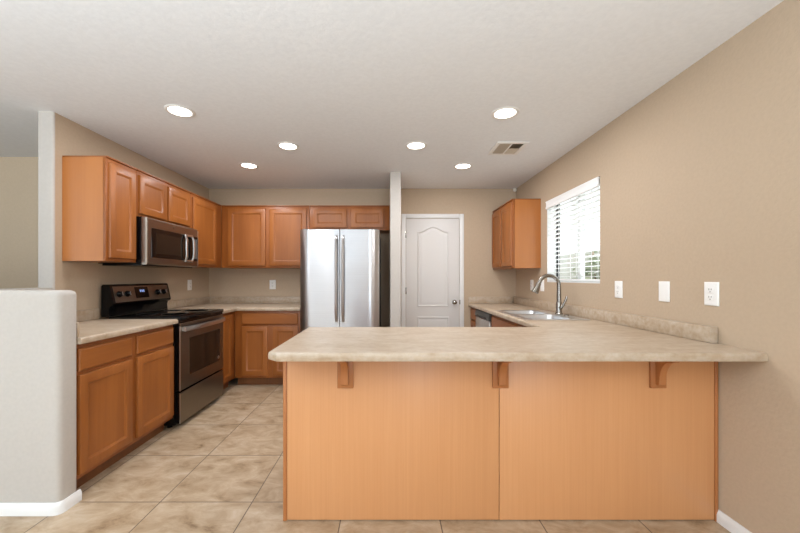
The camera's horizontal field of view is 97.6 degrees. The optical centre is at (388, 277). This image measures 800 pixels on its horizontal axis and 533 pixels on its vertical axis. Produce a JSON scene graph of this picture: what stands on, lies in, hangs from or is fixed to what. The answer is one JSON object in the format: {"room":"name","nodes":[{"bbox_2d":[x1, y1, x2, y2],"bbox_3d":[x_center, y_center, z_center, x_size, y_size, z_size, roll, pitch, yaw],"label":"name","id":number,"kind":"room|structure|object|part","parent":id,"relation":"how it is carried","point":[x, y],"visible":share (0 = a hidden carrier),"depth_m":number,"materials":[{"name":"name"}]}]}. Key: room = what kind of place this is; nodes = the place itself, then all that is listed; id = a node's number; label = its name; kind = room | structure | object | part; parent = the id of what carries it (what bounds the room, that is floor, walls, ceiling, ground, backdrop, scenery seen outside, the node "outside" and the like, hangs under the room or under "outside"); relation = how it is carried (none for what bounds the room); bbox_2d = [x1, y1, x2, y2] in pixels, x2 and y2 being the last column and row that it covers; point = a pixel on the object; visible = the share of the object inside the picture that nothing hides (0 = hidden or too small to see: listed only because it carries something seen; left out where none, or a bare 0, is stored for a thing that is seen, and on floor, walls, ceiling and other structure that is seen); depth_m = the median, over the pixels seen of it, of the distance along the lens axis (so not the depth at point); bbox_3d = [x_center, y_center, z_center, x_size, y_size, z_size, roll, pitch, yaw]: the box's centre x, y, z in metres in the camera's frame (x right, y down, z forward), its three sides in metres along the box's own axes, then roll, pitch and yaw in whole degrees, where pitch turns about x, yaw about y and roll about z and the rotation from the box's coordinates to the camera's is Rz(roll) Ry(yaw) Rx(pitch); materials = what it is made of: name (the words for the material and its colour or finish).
{"room":"kitchen","nodes":[
{"label":"kitchen","id":0,"kind":"room"},
{"bbox_2d":[0,157,37,288],"bbox_3d":[-4.308,0.030,3.490,3.584,2.440,0.100,0,0,0],"label":"wall","id":1,"kind":"structure","parent":0,"point":[18,175],"depth_m":3.44,"materials":[{"name":"paint"}]},
{"bbox_2d":[0,290,75,502],"bbox_3d":[-3.922,0.658,1.910,4.356,1.183,0.120,0,0,0],"label":"wall","id":2,"kind":"structure","parent":0,"point":[38,327],"depth_m":1.85,"materials":[{"name":"paint"}]},
{"bbox_2d":[0,489,81,515],"bbox_3d":[-3.915,1.219,1.904,4.370,0.062,0.136,0,0,0],"label":"baseboard","id":3,"kind":"structure","parent":2,"relation":"attached to","point":[6,509],"depth_m":1.84,"materials":[{"name":"white paint"}]},
{"bbox_2d":[76,322,78,336],"bbox_3d":[-2.067,0.293,1.981,0.619,0.086,0.017,0,0,0],"label":"backsplash","id":4,"kind":"structure","parent":2,"relation":"attached to","point":[77,323],"depth_m":1.98,"materials":[{"name":"stone"}]},
{"bbox_2d":[0,113,208,318],"bbox_3d":[-2.457,0.030,3.318,0.114,2.440,2.692,0,0,0],"label":"wall","id":5,"kind":"structure","parent":0,"point":[86,279],"depth_m":2.90,"materials":[{"name":"beige paint"}]},
{"bbox_2d":[38,111,54,289],"bbox_3d":[-2.457,0.030,2.508,0.114,2.440,0.016,0,0,0],"label":"trim","id":6,"kind":"structure","parent":5,"relation":"attached to","point":[46,119],"depth_m":2.50,"materials":[{"name":"paint"}]},
{"bbox_2d":[76,308,99,321],"bbox_3d":[-2.389,0.293,2.436,0.021,0.086,0.888,0,0,0],"label":"backsplash","id":7,"kind":"structure","parent":5,"relation":"attached to","point":[89,314],"depth_m":2.76,"materials":[{"name":"stone"}]},
{"bbox_2d":[62,156,136,262],"bbox_3d":[-2.229,-0.513,2.723,0.339,0.774,0.308,0,0,0],"label":"upper cabinet","id":8,"kind":"object","parent":5,"relation":"attached to","point":[99,192],"visible":1,"depth_m":2.57,"materials":[{"name":"brown wood"}]},
{"bbox_3d":[-2.089,-0.507,2.723,0.019,0.762,0.308,0,0,0],"label":"frame","id":9,"kind":"part","parent":8,"relation":"part of","materials":[{"name":"brown wood"}]},
{"bbox_3d":[-2.070,-0.503,2.724,0.020,0.703,0.264,0,0,0],"label":"door","id":10,"kind":"part","parent":8,"relation":"part of","materials":[{"name":"brown wood"}]},
{"bbox_2d":[136,169,190,227],"bbox_3d":[-2.229,-0.706,3.268,0.339,0.388,0.777,0,0,0],"label":"upper cabinet","id":11,"kind":"object","parent":5,"relation":"attached to","point":[157,198],"visible":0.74,"depth_m":3.18,"materials":[{"name":"brown wood"}]},
{"bbox_2d":[98,217,197,267],"bbox_3d":[-2.180,-0.305,3.268,0.436,0.404,0.768,0,0,0],"label":"microwave","id":12,"kind":"object","parent":11,"relation":"attached to","point":[159,244],"visible":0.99,"depth_m":3.11,"materials":[{"name":"silver metal"}]},
{"bbox_3d":[-2.017,-0.308,3.268,0.045,0.394,0.768,0,0,0],"label":"door","id":13,"kind":"part","parent":12,"relation":"part of","materials":[{"name":"silver metal"}]},
{"bbox_3d":[-1.993,-0.297,3.292,0.002,0.250,0.707,0,0,0],"label":"glass panel","id":14,"kind":"part","parent":12,"relation":"part of","materials":[{"name":"black glass"}]},
{"bbox_3d":[-1.977,-0.292,3.470,0.030,0.272,0.151,0,0,0],"label":"handle","id":15,"kind":"part","parent":12,"relation":"part of","materials":[{"name":"silver metal"}]},
{"bbox_3d":[-2.070,-0.695,3.077,0.020,0.320,0.350,0,0,0],"label":"door","id":16,"kind":"part","parent":11,"relation":"part of","materials":[{"name":"brown wood"}]},
{"bbox_3d":[-2.070,-0.695,3.459,0.020,0.320,0.350,0,0,0],"label":"door","id":17,"kind":"part","parent":11,"relation":"part of","materials":[{"name":"brown wood"}]},
{"bbox_2d":[162,297,208,309],"bbox_3d":[-2.389,0.293,4.146,0.021,0.086,0.988,0,0,0],"label":"backsplash","id":18,"kind":"structure","parent":5,"relation":"attached to","point":[204,300],"depth_m":4.12,"materials":[{"name":"stone"}]},
{"bbox_2d":[188,280,191,289],"bbox_3d":[-2.394,0.084,4.210,0.011,0.124,0.082,0,0,0],"label":"wall outlet","id":19,"kind":"object","parent":5,"relation":"attached to","point":[189,281],"visible":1,"depth_m":4.20,"materials":[{"name":"white plastic"}]},
{"bbox_2d":[190,192,221,267],"bbox_3d":[-2.229,-0.513,4.000,0.339,0.774,0.681,0,0,0],"label":"upper cabinet","id":20,"kind":"object","parent":5,"relation":"attached to","point":[205,214],"visible":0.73,"depth_m":3.98,"materials":[{"name":"brown wood"}]},
{"bbox_3d":[-2.070,-0.503,3.945,0.020,0.703,0.510,0,0,0],"label":"door","id":21,"kind":"part","parent":20,"relation":"part of","materials":[{"name":"brown wood"}]},
{"bbox_2d":[209,189,515,326],"bbox_3d":[-0.410,0.030,4.724,4.207,2.440,0.120,0,0,0],"label":"wall","id":22,"kind":"structure","parent":0,"point":[477,206],"depth_m":4.66,"materials":[{"name":"beige paint"}]},
{"bbox_2d":[209,297,299,302],"bbox_3d":[-1.708,0.293,4.653,1.382,0.086,0.021,0,0,0],"label":"backsplash","id":23,"kind":"structure","parent":22,"relation":"attached to","point":[211,299],"depth_m":4.64,"materials":[{"name":"stone"}]},
{"bbox_2d":[222,205,309,268],"bbox_3d":[-1.533,-0.513,4.494,1.092,0.774,0.339,0,0,0],"label":"upper cabinet","id":24,"kind":"object","parent":22,"relation":"attached to","point":[253,236],"visible":0.81,"depth_m":4.33,"materials":[{"name":"brown wood"}]},
{"bbox_3d":[-1.762,-0.503,4.334,0.463,0.703,0.020,0,0,0],"label":"door","id":25,"kind":"part","parent":24,"relation":"part of","materials":[{"name":"brown wood"}]},
{"bbox_3d":[-1.250,-0.503,4.334,0.456,0.703,0.020,0,0,0],"label":"door","id":26,"kind":"part","parent":24,"relation":"part of","materials":[{"name":"brown wood"}]},
{"bbox_2d":[270,280,275,288],"bbox_3d":[-1.550,0.088,4.658,0.082,0.124,0.011,0,0,0],"label":"wall outlet","id":27,"kind":"object","parent":22,"relation":"attached to","point":[272,282],"visible":1,"depth_m":4.66,"materials":[{"name":"white plastic"}]},
{"bbox_2d":[310,205,389,232],"bbox_3d":[-0.487,-0.747,4.494,0.992,0.307,0.339,0,0,0],"label":"upper cabinet","id":28,"kind":"object","parent":22,"relation":"attached to","point":[321,216],"visible":0.94,"depth_m":4.33,"materials":[{"name":"brown wood"}]},
{"bbox_3d":[-0.731,-0.739,4.334,0.418,0.233,0.020,0,0,0],"label":"door","id":29,"kind":"part","parent":28,"relation":"part of","materials":[{"name":"brown wood"}]},
{"bbox_3d":[-0.266,-0.739,4.334,0.408,0.233,0.020,0,0,0],"label":"door","id":30,"kind":"part","parent":28,"relation":"part of","materials":[{"name":"brown wood"}]},
{"bbox_2d":[401,214,463,326],"bbox_3d":[0.580,0.199,4.624,0.832,2.102,0.080,0,0,0],"label":"door","id":31,"kind":"structure","parent":22,"relation":"in","point":[432,250],"depth_m":4.65,"materials":[{"name":"white paint"}]},
{"bbox_3d":[0.587,0.164,4.649,0.422,1.702,0.012,0,0,0],"label":"panel","id":32,"kind":"part","parent":31,"relation":"part of","materials":[{"name":"white paint"}]},
{"bbox_2d":[469,297,512,302],"bbox_3d":[1.353,0.293,4.653,0.588,0.086,0.021,0,0,0],"label":"backsplash","id":33,"kind":"structure","parent":22,"relation":"attached to","point":[471,299],"depth_m":4.64,"materials":[{"name":"stone"}]},
{"bbox_2d":[0,378,730,532],"bbox_3d":[-2.183,1.300,0.692,8.033,0.100,8.184,0,0,0],"label":"floor","id":34,"kind":"structure","parent":0,"point":[220,469],"depth_m":2.01,"materials":[{"name":"beige tile"}]},
{"bbox_2d":[76,325,173,488],"bbox_3d":[-2.077,0.812,2.426,0.640,0.875,0.904,0,0,0],"label":"base cabinet","id":35,"kind":"object","parent":34,"relation":"on","point":[125,383],"visible":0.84,"depth_m":2.30,"materials":[{"name":"brown wood"}]},
{"bbox_3d":[-1.767,0.469,2.197,0.020,0.130,0.410,0,0,0],"label":"drawer","id":36,"kind":"part","parent":35,"relation":"part of","materials":[{"name":"brown wood"}]},
{"bbox_3d":[-1.767,0.839,2.197,0.020,0.566,0.410,0,0,0],"label":"door","id":37,"kind":"part","parent":35,"relation":"part of","materials":[{"name":"brown wood"}]},
{"bbox_2d":[76,308,177,343],"bbox_3d":[-2.067,0.312,2.426,0.664,0.124,0.907,0,0,0],"label":"countertop","id":38,"kind":"structure","parent":35,"relation":"on","point":[89,328],"depth_m":2.49,"materials":[{"name":"stone"}]},
{"bbox_3d":[-1.767,0.469,2.657,0.020,0.130,0.410,0,0,0],"label":"drawer","id":39,"kind":"part","parent":35,"relation":"part of","materials":[{"name":"brown wood"}]},
{"bbox_3d":[-1.767,0.839,2.657,0.020,0.566,0.410,0,0,0],"label":"door","id":40,"kind":"part","parent":35,"relation":"part of","materials":[{"name":"brown wood"}]},
{"bbox_2d":[101,283,224,427],"bbox_3d":[-2.021,0.652,3.267,0.706,1.196,0.764,0,0,0],"label":"range","id":41,"kind":"object","parent":34,"relation":"on","point":[198,333],"visible":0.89,"depth_m":3.14,"materials":[{"name":"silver metal"}]},
{"bbox_3d":[-2.273,0.137,2.965,0.038,0.053,0.054,0,0,0],"label":"knob","id":42,"kind":"part","parent":41,"relation":"part of","materials":[{"name":"black plastic"}]},
{"bbox_3d":[-2.273,0.137,3.055,0.038,0.053,0.054,0,0,0],"label":"knob","id":43,"kind":"part","parent":41,"relation":"part of","materials":[{"name":"black plastic"}]},
{"bbox_3d":[-2.287,0.139,3.269,0.032,0.134,0.713,0,0,0],"label":"control panel","id":44,"kind":"part","parent":41,"relation":"part of","materials":[{"name":"silver metal"}]},
{"bbox_2d":[109,309,223,320],"bbox_3d":[-2.018,0.338,3.267,0.593,0.032,0.764,0,0,0],"label":"cooktop","id":45,"kind":"object","parent":41,"relation":"in","point":[179,314],"depth_m":3.14,"materials":[{"name":"black glass"}]},
{"bbox_3d":[-1.726,1.079,2.890,0.009,0.252,0.003,0,0,0],"label":"edge trim","id":46,"kind":"part","parent":41,"relation":"part of","materials":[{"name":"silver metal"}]},
{"bbox_3d":[-1.726,0.667,2.890,0.009,0.535,0.003,0,0,0],"label":"edge trim","id":47,"kind":"part","parent":41,"relation":"part of","materials":[{"name":"silver metal"}]},
{"bbox_3d":[-1.750,1.079,3.267,0.039,0.252,0.750,0,0,0],"label":"storage drawer","id":48,"kind":"part","parent":41,"relation":"part of","materials":[{"name":"silver metal"}]},
{"bbox_3d":[-1.750,0.656,3.267,0.039,0.557,0.750,0,0,0],"label":"oven door","id":49,"kind":"part","parent":41,"relation":"part of","materials":[{"name":"silver metal"}]},
{"bbox_3d":[-1.695,0.426,3.267,0.055,0.043,0.700,0,0,0],"label":"handle","id":50,"kind":"part","parent":41,"relation":"part of","materials":[{"name":"silver metal"}]},
{"bbox_2d":[220,311,234,389],"bbox_3d":[-2.077,0.812,3.841,0.640,0.875,0.373,0,0,0],"label":"base cabinet","id":51,"kind":"object","parent":34,"relation":"on","point":[228,368],"visible":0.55,"depth_m":3.87,"materials":[{"name":"brown wood"}]},
{"bbox_3d":[-1.767,0.763,3.815,0.020,0.718,0.230,0,0,0],"label":"door","id":52,"kind":"part","parent":51,"relation":"part of","materials":[{"name":"brown wood"}]},
{"bbox_2d":[235,311,300,384],"bbox_3d":[-1.398,0.812,4.335,0.752,0.875,0.650,0,0,0],"label":"base cabinet","id":53,"kind":"object","parent":34,"relation":"on","point":[257,333],"visible":0.59,"depth_m":4.02,"materials":[{"name":"brown wood"}]},
{"bbox_2d":[162,297,299,313],"bbox_3d":[-1.707,0.312,4.158,1.384,0.124,1.011,0,0,0],"label":"countertop","id":54,"kind":"structure","parent":53,"relation":"on","point":[229,304],"depth_m":4.28,"materials":[{"name":"stone"}]},
{"bbox_3d":[-1.541,0.839,4.020,0.298,0.566,0.020,0,0,0],"label":"door","id":55,"kind":"part","parent":53,"relation":"part of","materials":[{"name":"brown wood"}]},
{"bbox_3d":[-1.367,0.469,4.020,0.645,0.130,0.020,0,0,0],"label":"drawer","id":56,"kind":"part","parent":53,"relation":"part of","materials":[{"name":"brown wood"}]},
{"bbox_3d":[-1.190,0.839,4.020,0.289,0.566,0.020,0,0,0],"label":"door","id":57,"kind":"part","parent":53,"relation":"part of","materials":[{"name":"brown wood"}]},
{"bbox_2d":[300,229,380,332],"bbox_3d":[-0.537,0.356,4.160,0.862,1.788,0.880,0,0,0],"label":"refrigerator","id":58,"kind":"object","parent":34,"relation":"on","point":[340,269],"visible":0.67,"depth_m":3.78,"materials":[{"name":"grey metal"}]},
{"bbox_3d":[-0.752,0.017,3.824,0.432,1.090,0.088,0,0,0],"label":"door","id":59,"kind":"part","parent":58,"relation":"part of","materials":[{"name":"silver metal"}]},
{"bbox_3d":[-0.568,0.005,3.752,0.031,0.940,0.064,0,0,0],"label":"handle","id":60,"kind":"part","parent":58,"relation":"part of","materials":[{"name":"silver metal"}]},
{"bbox_3d":[-0.496,0.005,3.752,0.031,0.940,0.064,0,0,0],"label":"handle","id":61,"kind":"part","parent":58,"relation":"part of","materials":[{"name":"silver metal"}]},
{"bbox_3d":[-0.317,0.017,3.824,0.422,1.090,0.088,0,0,0],"label":"door","id":62,"kind":"part","parent":58,"relation":"part of","materials":[{"name":"silver metal"}]},
{"bbox_2d":[471,307,475,326],"bbox_3d":[1.385,0.812,4.507,0.610,0.875,0.306,0,0,0],"label":"base cabinet","id":63,"kind":"object","parent":34,"relation":"on","point":[473,316],"visible":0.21,"depth_m":4.49,"materials":[{"name":"brown wood"}]},
{"bbox_3d":[1.090,0.469,4.508,0.020,0.130,0.264,0,0,0],"label":"drawer","id":64,"kind":"part","parent":63,"relation":"part of","materials":[{"name":"brown wood"}]},
{"bbox_3d":[1.090,0.839,4.508,0.020,0.566,0.264,0,0,0],"label":"door","id":65,"kind":"part","parent":63,"relation":"part of","materials":[{"name":"brown wood"}]},
{"bbox_2d":[475,309,491,326],"bbox_3d":[1.359,0.814,4.048,0.602,0.872,0.600,0,0,0],"label":"dishwasher","id":66,"kind":"object","parent":34,"relation":"on","point":[483,319],"visible":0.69,"depth_m":4.00,"materials":[{"name":"silver metal"}]},
{"bbox_3d":[1.087,0.805,4.048,0.026,0.670,0.592,0,0,0],"label":"door","id":67,"kind":"part","parent":66,"relation":"part of","materials":[{"name":"silver metal"}]},
{"bbox_3d":[1.084,0.426,4.048,0.032,0.077,0.592,0,0,0],"label":"control panel","id":68,"kind":"part","parent":66,"relation":"part of","materials":[{"name":"grey"}]},
{"bbox_2d":[283,362,717,520],"bbox_3d":[0.573,0.812,2.025,2.235,0.875,0.690,0,0,0],"label":"base cabinet","id":69,"kind":"object","parent":34,"relation":"on","point":[362,440],"visible":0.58,"depth_m":1.80,"materials":[{"name":"brown wood"}]},
{"bbox_3d":[-0.535,0.812,2.083,0.020,0.875,0.573,0,0,0],"label":"corner trim","id":70,"kind":"part","parent":69,"relation":"part of","materials":[{"name":"brown wood"}]},
{"bbox_3d":[-0.224,0.460,1.733,0.034,0.170,0.106,0,0,0],"label":"bracket arm","id":71,"kind":"part","parent":69,"relation":"part of","materials":[{"name":"brown wood"}]},
{"bbox_3d":[0.021,0.809,1.806,1.089,0.869,0.012,0,0,0],"label":"panel","id":72,"kind":"part","parent":69,"relation":"part of","materials":[{"name":"brown wood"}]},
{"bbox_3d":[0.571,0.460,1.733,0.034,0.170,0.106,0,0,0],"label":"bracket arm","id":73,"kind":"part","parent":69,"relation":"part of","materials":[{"name":"brown wood"}]},
{"bbox_2d":[268,297,767,361],"bbox_3d":[0.569,0.312,3.113,2.247,0.124,3.100,0,0,0],"label":"countertop","id":74,"kind":"structure","parent":69,"relation":"on","point":[608,336],"depth_m":1.82,"materials":[{"name":"stone"}]},
{"bbox_2d":[495,310,589,319],"bbox_3d":[1.345,0.426,3.190,0.510,0.192,0.824,0,0,0],"label":"sink","id":75,"kind":"object","parent":74,"relation":"in","point":[523,314],"visible":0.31,"depth_m":3.16,"materials":[{"name":"silver metal"}]},
{"bbox_3d":[1.304,0.426,3.386,0.358,0.192,0.354,0,0,0],"label":"bowl","id":76,"kind":"part","parent":75,"relation":"part of","materials":[{"name":"silver metal"}]},
{"bbox_3d":[1.304,0.426,2.994,0.358,0.192,0.349,0,0,0],"label":"bowl","id":77,"kind":"part","parent":75,"relation":"part of","materials":[{"name":"silver metal"}]},
{"bbox_2d":[532,274,567,313],"bbox_3d":[1.456,0.145,3.186,0.295,0.370,0.106,0,0,0],"label":"faucet","id":78,"kind":"object","parent":74,"relation":"on","point":[559,306],"visible":1,"depth_m":3.19,"materials":[{"name":"silver metal"}]},
{"bbox_3d":[1.469,0.090,3.205,0.216,0.260,0.042,0,0,0],"label":"spout","id":79,"kind":"part","parent":78,"relation":"part of","materials":[{"name":"silver metal"}]},
{"bbox_3d":[1.573,0.223,3.162,0.076,0.120,0.036,0,0,32],"label":"handle","id":80,"kind":"part","parent":78,"relation":"part of","materials":[{"name":"silver metal"}]},
{"bbox_3d":[1.121,0.809,1.806,1.104,0.869,0.012,0,0,0],"label":"panel","id":81,"kind":"part","parent":69,"relation":"part of","materials":[{"name":"brown wood"}]},
{"bbox_3d":[1.378,0.460,1.733,0.034,0.170,0.106,0,0,0],"label":"bracket arm","id":82,"kind":"part","parent":69,"relation":"part of","materials":[{"name":"brown wood"}]},
{"bbox_2d":[491,315,525,326],"bbox_3d":[1.385,0.812,3.086,0.610,0.875,1.312,0,0,0],"label":"base cabinet","id":83,"kind":"object","parent":34,"relation":"on","point":[496,321],"visible":0.05,"depth_m":3.36,"materials":[{"name":"brown wood"}]},
{"bbox_2d":[0,0,783,188],"bbox_3d":[-2.183,-1.240,0.692,8.033,0.100,8.184,0,0,0],"label":"ceiling","id":84,"kind":"structure","parent":0,"point":[350,83],"depth_m":2.09,"materials":[{"name":"paint"}]},
{"bbox_2d":[164,104,195,117],"bbox_3d":[-1.489,-1.186,2.494,0.196,0.008,0.196,0,0,0],"label":"recessed light","id":85,"kind":"object","parent":84,"relation":"in","point":[176,110],"visible":1,"depth_m":2.48,"materials":[{"name":"white glass"}]},
{"bbox_2d":[239,162,258,168],"bbox_3d":[-1.481,-1.186,3.702,0.196,0.008,0.196,0,0,0],"label":"recessed light","id":86,"kind":"object","parent":84,"relation":"in","point":[245,164],"visible":1,"depth_m":3.69,"materials":[{"name":"white glass"}]},
{"bbox_2d":[277,142,298,149],"bbox_3d":[-0.910,-1.186,3.155,0.196,0.008,0.196,0,0,0],"label":"recessed light","id":87,"kind":"object","parent":84,"relation":"in","point":[282,145],"visible":1,"depth_m":3.15,"materials":[{"name":"white"}]},
{"bbox_2d":[405,141,426,149],"bbox_3d":[0.242,-1.186,3.143,0.196,0.008,0.196,0,0,0],"label":"recessed light","id":88,"kind":"object","parent":84,"relation":"in","point":[415,145],"visible":1,"depth_m":3.13,"materials":[{"name":"white"}]},
{"bbox_2d":[454,163,471,168],"bbox_3d":[0.786,-1.186,3.719,0.196,0.008,0.196,0,0,0],"label":"recessed light","id":89,"kind":"object","parent":84,"relation":"in","point":[461,165],"visible":1,"depth_m":3.71,"materials":[{"name":"white"}]},
{"bbox_2d":[491,106,519,119],"bbox_3d":[0.837,-1.186,2.524,0.196,0.008,0.196,0,0,0],"label":"recessed light","id":90,"kind":"object","parent":84,"relation":"in","point":[508,112],"visible":1,"depth_m":2.52,"materials":[{"name":"white glass"}]},
{"bbox_2d":[487,142,528,154],"bbox_3d":[1.084,-1.185,3.205,0.280,0.010,0.310,0,0,0],"label":"ceiling vent","id":91,"kind":"object","parent":84,"relation":"in","point":[500,148],"visible":1,"depth_m":3.19,"materials":[{"name":"white metal"}]},
{"bbox_2d":[516,0,799,532],"bbox_3d":[1.763,0.030,0.692,0.140,2.440,8.184,0,0,0],"label":"wall","id":92,"kind":"structure","parent":0,"point":[700,178],"depth_m":1.76,"materials":[{"name":"beige paint"}]},
{"bbox_2d":[492,199,540,269],"bbox_3d":[1.528,-0.498,4.281,0.327,0.774,0.762,0,0,0],"label":"upper cabinet","id":93,"kind":"object","parent":92,"relation":"attached to","point":[516,224],"visible":1,"depth_m":3.90,"materials":[{"name":"brown wood"}]},
{"bbox_3d":[1.375,-0.490,4.469,0.020,0.710,0.346,0,0,0],"label":"door","id":94,"kind":"part","parent":93,"relation":"part of","materials":[{"name":"brown wood"}]},
{"bbox_3d":[1.394,-0.492,4.281,0.019,0.762,0.762,0,0,0],"label":"frame","id":95,"kind":"part","parent":93,"relation":"part of","materials":[{"name":"brown wood"}]},
{"bbox_3d":[1.375,-0.490,4.095,0.020,0.710,0.346,0,0,0],"label":"door","id":96,"kind":"part","parent":93,"relation":"part of","materials":[{"name":"brown wood"}]},
{"bbox_2d":[530,280,533,289],"bbox_3d":[1.687,0.084,4.140,0.011,0.124,0.082,0,0,0],"label":"wall outlet","id":97,"kind":"object","parent":92,"relation":"attached to","point":[531,281],"visible":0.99,"depth_m":4.13,"materials":[{"name":"white plastic"}]},
{"bbox_2d":[540,280,543,290],"bbox_3d":[1.687,0.084,3.860,0.011,0.124,0.082,0,0,0],"label":"light switch","id":98,"kind":"object","parent":92,"relation":"attached to","point":[542,283],"visible":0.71,"depth_m":3.84,"materials":[{"name":"white plastic"}]},
{"bbox_2d":[547,193,599,282],"bbox_3d":[1.759,-0.388,3.279,0.128,0.864,0.942,0,0,0],"label":"window","id":99,"kind":"structure","parent":92,"relation":"in","point":[549,236],"depth_m":3.73,"materials":[{"name":"white plastic"}]},
{"bbox_2d":[545,177,599,280],"bbox_3d":[1.716,-0.394,3.281,0.083,0.844,0.930,0,0,0],"label":"window blind","id":100,"kind":"object","parent":99,"relation":"attached to","point":[594,183],"visible":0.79,"depth_m":3.22,"materials":[{"name":"white plastic"}]},
{"bbox_3d":[1.730,0.019,3.282,0.047,0.018,0.924,0,0,0],"label":"rail","id":101,"kind":"part","parent":100,"relation":"part of","materials":[{"name":"white plastic"}]},
{"bbox_3d":[1.736,0.040,3.279,0.082,0.008,0.940,0,0,0],"label":"sill","id":102,"kind":"part","parent":99,"relation":"part of","materials":[{"name":"white plastic"}]},
{"bbox_2d":[513,297,717,342],"bbox_3d":[1.671,0.293,3.230,0.043,0.086,2.866,0,0,0],"label":"backsplash","id":103,"kind":"structure","parent":92,"relation":"attached to","point":[699,332],"depth_m":2.30,"materials":[{"name":"stone"}]},
{"bbox_2d":[615,281,622,297],"bbox_3d":[1.687,0.084,2.576,0.011,0.124,0.082,0,0,0],"label":"wall outlet","id":104,"kind":"object","parent":92,"relation":"attached to","point":[618,284],"visible":1,"depth_m":2.56,"materials":[{"name":"white plastic"}]},
{"bbox_2d":[659,281,669,301],"bbox_3d":[1.689,0.083,2.150,0.008,0.124,0.082,0,0,0],"label":"wall plate","id":105,"kind":"object","parent":92,"relation":"attached to","point":[664,286],"visible":1,"depth_m":2.14,"materials":[{"name":"white plastic"}]},
{"bbox_2d":[704,282,718,305],"bbox_3d":[1.687,0.083,1.834,0.011,0.124,0.082,0,0,0],"label":"wall outlet","id":106,"kind":"object","parent":92,"relation":"attached to","point":[711,289],"visible":1,"depth_m":1.83,"materials":[{"name":"white plastic"}]},
{"bbox_2d":[707,287,712,292],"bbox_3d":[1.684,0.064,1.834,0.002,0.029,0.033,0,0,0],"label":"receptacle","id":107,"kind":"object","parent":106,"relation":"attached to","point":[709,289],"depth_m":1.83,"materials":[{"name":"grey plastic"}]},
{"bbox_2d":[707,295,712,299],"bbox_3d":[1.684,0.102,1.834,0.002,0.029,0.033,0,0,0],"label":"receptacle","id":108,"kind":"object","parent":106,"relation":"attached to","point":[709,297],"depth_m":1.83,"materials":[{"name":"grey plastic"}]},
{"bbox_2d":[716,509,751,532],"bbox_3d":[1.686,1.219,-0.751,0.014,0.062,5.098,0,0,0],"label":"baseboard","id":109,"kind":"structure","parent":92,"relation":"attached to","point":[728,523],"depth_m":1.73,"materials":[{"name":"white paint"}]},
{"bbox_3d":[0.073,0.030,4.305,0.124,2.440,0.718,0,0,0],"label":"wall","id":110,"kind":"structure","parent":0,"visible":0},
{"bbox_2d":[390,172,400,326],"bbox_3d":[0.073,0.030,3.938,0.124,2.440,0.016,0,0,0],"label":"trim","id":111,"kind":"structure","parent":110,"relation":"attached to","point":[395,177],"depth_m":3.93,"materials":[{"name":"paint"}]},
{"label":"outside","id":112,"kind":"structure","parent":0,"visible":0},
{"bbox_3d":[5.426,1.335,6.000,7.147,0.130,16.000,0,0,0],"label":"ground","id":113,"kind":"structure","parent":112,"visible":0},
{"bbox_2d":[560,250,599,278],"bbox_3d":[5.300,0.285,6.000,0.200,1.970,16.000,0,0,0],"label":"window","id":114,"kind":"structure","parent":113,"relation":"on","point":[567,255],"depth_m":10.08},
{"bbox_2d":[571,251,599,278],"bbox_3d":[3.395,0.409,5.620,1.186,1.730,1.213,0,0,0],"label":"shrub","id":115,"kind":"object","parent":113,"relation":"on","point":[595,268],"visible":0.09,"depth_m":5.55,"materials":[{"name":"green plant"}]}
]}

